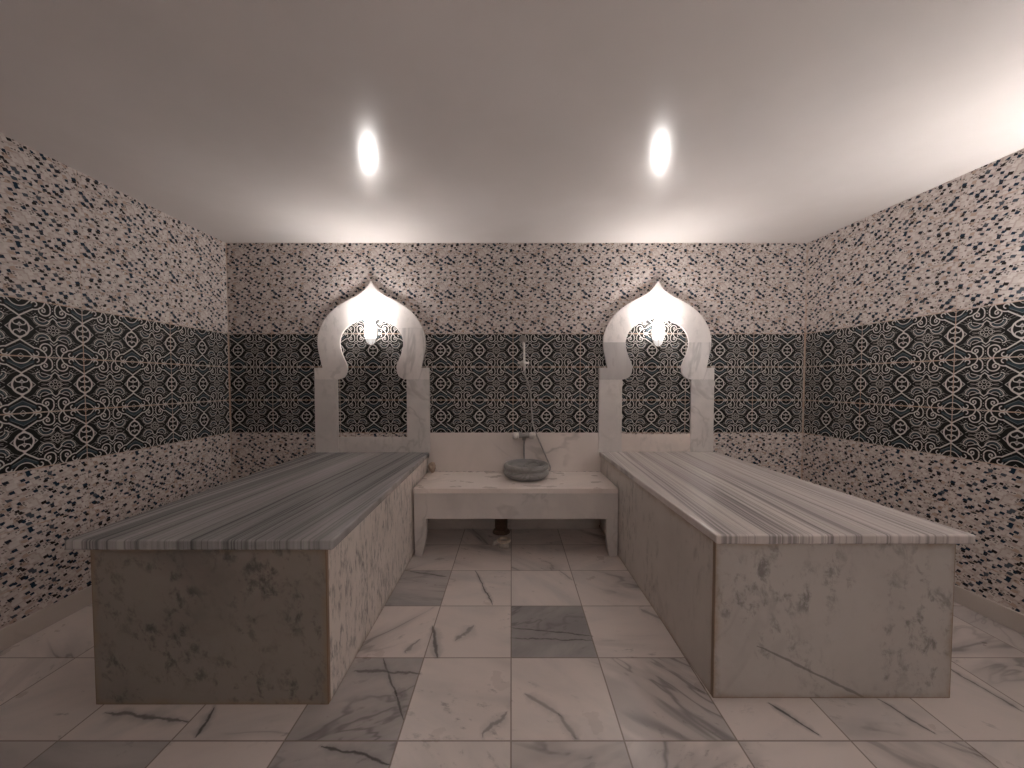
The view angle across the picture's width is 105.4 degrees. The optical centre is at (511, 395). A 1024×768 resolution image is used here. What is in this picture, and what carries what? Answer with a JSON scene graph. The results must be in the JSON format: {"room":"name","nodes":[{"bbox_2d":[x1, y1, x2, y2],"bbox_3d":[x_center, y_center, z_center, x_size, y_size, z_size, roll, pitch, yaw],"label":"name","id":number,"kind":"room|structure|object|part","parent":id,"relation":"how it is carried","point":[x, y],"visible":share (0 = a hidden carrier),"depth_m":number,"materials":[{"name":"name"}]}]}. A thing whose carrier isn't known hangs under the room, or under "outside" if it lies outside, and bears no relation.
{"room":"spa","nodes":[
{"label":"spa","id":0,"kind":"room"},
{"bbox_2d":[0,133,231,628],"bbox_3d":[-2.620,0.084,0.724,0.120,2.710,5.641,0,2,0],"label":"wall","id":1,"kind":"structure","parent":0,"point":[115,389],"depth_m":2.37,"materials":[{"name":"tile"}]},
{"bbox_2d":[0,585,91,651],"bbox_3d":[-2.553,1.264,0.764,0.015,0.108,5.641,0,2,0],"label":"baseboard","id":2,"kind":"structure","parent":1,"relation":"attached to","point":[23,628],"depth_m":2.12,"materials":[{"name":"stone"}]},
{"bbox_2d":[0,0,1023,242],"bbox_3d":[0.203,-1.330,0.675,5.765,0.120,5.881,0,2,0],"label":"ceiling","id":3,"kind":"structure","parent":0,"point":[235,121],"depth_m":1.80,"materials":[{"name":"paint"}]},
{"bbox_2d":[0,528,1023,767],"bbox_3d":[0.203,1.378,0.768,5.525,0.120,5.641,0,2,0],"label":"floor","id":4,"kind":"structure","parent":0,"point":[544,650],"depth_m":1.64,"materials":[{"name":"stone"}]},
{"bbox_2d":[65,452,428,703],"bbox_3d":[-1.267,0.903,2.580,1.090,0.705,1.984,0,2,0],"label":"bench","id":5,"kind":"object","parent":4,"relation":"on","point":[266,586],"visible":0.98,"depth_m":1.62,"materials":[{"name":"white stone"}]},
{"bbox_3d":[-1.247,0.957,1.624,0.970,0.663,0.020,0,2,0],"label":"panel","id":6,"kind":"part","parent":5,"relation":"part of","materials":[{"name":"stone"}]},
{"bbox_3d":[-0.772,0.924,2.603,0.020,0.663,1.939,0,2,0],"label":"panel","id":7,"kind":"part","parent":5,"relation":"part of","materials":[{"name":"stone"}]},
{"bbox_2d":[492,536,510,548],"bbox_3d":[-0.084,1.202,3.178,0.154,0.066,0.110,0,2,0],"label":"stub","id":8,"kind":"object","parent":4,"relation":"on","point":[503,541],"visible":1,"depth_m":3.15,"materials":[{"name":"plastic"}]},
{"bbox_2d":[413,472,618,555],"bbox_3d":[0.031,0.967,3.272,1.577,0.530,0.566,0,2,0],"label":"counter","id":9,"kind":"object","parent":4,"relation":"on","point":[438,495],"visible":0.99,"depth_m":2.99,"materials":[{"name":"white stone"}]},
{"bbox_3d":[-0.702,1.094,3.034,0.094,0.293,0.070,0,2,0],"label":"leg","id":10,"kind":"part","parent":9,"relation":"part of","materials":[{"name":"stone"}]},
{"bbox_2d":[428,462,435,472],"bbox_3d":[-0.712,0.644,3.494,0.070,0.101,0.070,0,2,0],"label":"stone","id":11,"kind":"object","parent":9,"relation":"on","point":[431,465],"visible":1,"depth_m":3.47,"materials":[{"name":"beige stone"}]},
{"bbox_2d":[492,519,509,535],"bbox_3d":[-0.092,0.980,3.481,0.156,0.488,0.156,0,2,0],"label":"pipe","id":12,"kind":"object","parent":9,"relation":"attached to","point":[500,529],"visible":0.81,"depth_m":3.44,"materials":[{"name":"brown metal"}]},
{"bbox_3d":[0.031,0.721,3.264,1.577,0.038,0.566,0,2,0],"label":"shelf","id":13,"kind":"part","parent":9,"relation":"part of","materials":[{"name":"stone"}]},
{"bbox_2d":[503,459,548,481],"bbox_3d":[0.125,0.637,3.322,0.388,0.126,0.388,0,2,0],"label":"stone basin","id":14,"kind":"object","parent":9,"relation":"on","point":[523,470],"visible":1,"depth_m":3.19,"materials":[{"name":"grey stone"}]},
{"bbox_3d":[0.773,1.094,3.034,0.090,0.293,0.070,0,2,0],"label":"leg","id":15,"kind":"part","parent":9,"relation":"part of","materials":[{"name":"stone"}]},
{"bbox_2d":[600,452,975,697],"bbox_3d":[1.364,0.900,2.599,1.124,0.711,1.946,0,2,0],"label":"bench","id":16,"kind":"object","parent":4,"relation":"on","point":[769,583],"visible":1,"depth_m":1.66,"materials":[{"name":"white stone"}]},
{"bbox_3d":[0.844,0.919,2.620,0.020,0.671,1.906,0,2,-1],"label":"panel","id":17,"kind":"part","parent":16,"relation":"part of","materials":[{"name":"stone"}]},
{"bbox_3d":[1.361,0.952,1.658,1.010,0.671,0.020,0,2,0],"label":"panel","id":18,"kind":"part","parent":16,"relation":"part of","materials":[{"name":"stone"}]},
{"bbox_2d":[226,243,807,527],"bbox_3d":[0.048,-0.015,3.603,5.455,2.710,0.120,0,2,0],"label":"wall","id":19,"kind":"structure","parent":0,"point":[473,303],"depth_m":3.52,"materials":[{"name":"tile"}]},
{"bbox_2d":[364,317,377,345],"bbox_3d":[-1.240,-0.571,3.453,0.099,0.263,0.139,0,2,0],"label":"wall lamp","id":20,"kind":"object","parent":19,"relation":"attached to","point":[371,330],"visible":1,"depth_m":3.40,"materials":[{"name":"glass"}]},
{"bbox_2d":[314,281,429,451],"bbox_3d":[-1.258,-0.254,3.521,1.038,1.544,0.022,0,2,0],"label":"arch","id":21,"kind":"object","parent":19,"relation":"attached to","point":[370,302],"visible":0.99,"depth_m":3.51,"materials":[{"name":"white stone"}]},
{"bbox_3d":[-1.258,0.447,3.548,0.623,0.140,0.017,0,2,0],"label":"sill panel","id":22,"kind":"part","parent":21,"relation":"part of","materials":[{"name":"stone"}]},
{"bbox_2d":[429,519,472,528],"bbox_3d":[-0.555,0.978,3.570,0.399,0.488,0.014,0,2,0],"label":"trim","id":23,"kind":"structure","parent":19,"relation":"attached to","point":[433,523],"depth_m":3.57,"materials":[{"name":"stone"}]},
{"bbox_2d":[473,519,538,528],"bbox_3d":[-0.051,0.978,3.570,0.603,0.488,0.014,0,2,0],"label":"trim","id":24,"kind":"structure","parent":19,"relation":"attached to","point":[477,523],"depth_m":3.57,"materials":[{"name":"stone"}]},
{"bbox_2d":[428,433,600,470],"bbox_3d":[0.025,0.516,3.550,1.571,0.352,0.017,0,2,0],"label":"backsplash","id":25,"kind":"structure","parent":19,"relation":"attached to","point":[449,451],"depth_m":3.54,"materials":[{"name":"white stone"}]},
{"bbox_2d":[513,432,535,440],"bbox_3d":[0.113,0.364,3.491,0.208,0.073,0.091,0,2,0],"label":"mixer tap","id":26,"kind":"object","parent":25,"relation":"attached to","point":[516,435],"visible":1,"depth_m":3.46,"materials":[{"name":"silver metal"}]},
{"bbox_3d":[0.038,0.359,3.476,0.058,0.062,0.062,0,2,0],"label":"knob","id":27,"kind":"part","parent":26,"relation":"part of","materials":[{"name":"silver metal"}]},
{"bbox_3d":[0.188,0.359,3.476,0.058,0.062,0.062,0,2,0],"label":"knob","id":28,"kind":"part","parent":26,"relation":"part of","materials":[{"name":"silver metal"}]},
{"bbox_2d":[539,519,598,528],"bbox_3d":[0.526,0.978,3.570,0.547,0.488,0.014,0,2,0],"label":"trim","id":29,"kind":"structure","parent":19,"relation":"attached to","point":[543,523],"depth_m":3.57,"materials":[{"name":"stone"}]},
{"bbox_2d":[598,281,713,451],"bbox_3d":[1.310,-0.257,3.521,1.038,1.538,0.022,0,2,0],"label":"arch","id":30,"kind":"object","parent":19,"relation":"attached to","point":[657,303],"visible":1,"depth_m":3.51,"materials":[{"name":"white stone"}]},
{"bbox_3d":[1.310,0.432,3.547,0.623,0.158,0.017,0,2,0],"label":"sill panel","id":31,"kind":"part","parent":30,"relation":"part of","materials":[{"name":"stone"}]},
{"bbox_2d":[651,318,663,346],"bbox_3d":[1.292,-0.558,3.454,0.099,0.263,0.139,0,2,0],"label":"wall lamp","id":32,"kind":"object","parent":19,"relation":"attached to","point":[657,331],"visible":1,"depth_m":3.40,"materials":[{"name":"glass"}]},
{"bbox_2d":[802,148,1023,613],"bbox_3d":[2.870,0.084,0.724,0.120,2.710,5.656,0,2,-3],"label":"wall","id":33,"kind":"structure","parent":0,"point":[914,366],"depth_m":2.51,"materials":[{"name":"tile"}]},
{"bbox_2d":[954,584,1023,634],"bbox_3d":[2.803,1.266,0.764,0.015,0.104,5.650,0,2,-3],"label":"baseboard","id":34,"kind":"structure","parent":33,"relation":"attached to","point":[1010,618],"depth_m":2.21,"materials":[{"name":"stone"}]},
{"bbox_3d":[0.107,-0.289,3.503,0.103,0.052,0.060,0,2,0],"label":"bracket","id":35,"kind":"object","parent":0,"visible":0},
{"bbox_2d":[519,335,550,470],"bbox_3d":[0.212,0.084,3.467,0.292,1.221,0.115,0,2,0],"label":"shower","id":36,"kind":"object","parent":35,"relation":"hanging from","point":[523,339],"visible":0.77,"depth_m":3.50,"materials":[{"name":"grey metal"}]},
{"bbox_3d":[0.109,-0.353,3.447,0.026,0.260,0.048,1,2,15],"label":"handle","id":37,"kind":"part","parent":36,"relation":"part of","materials":[{"name":"silver metal"}]}
]}

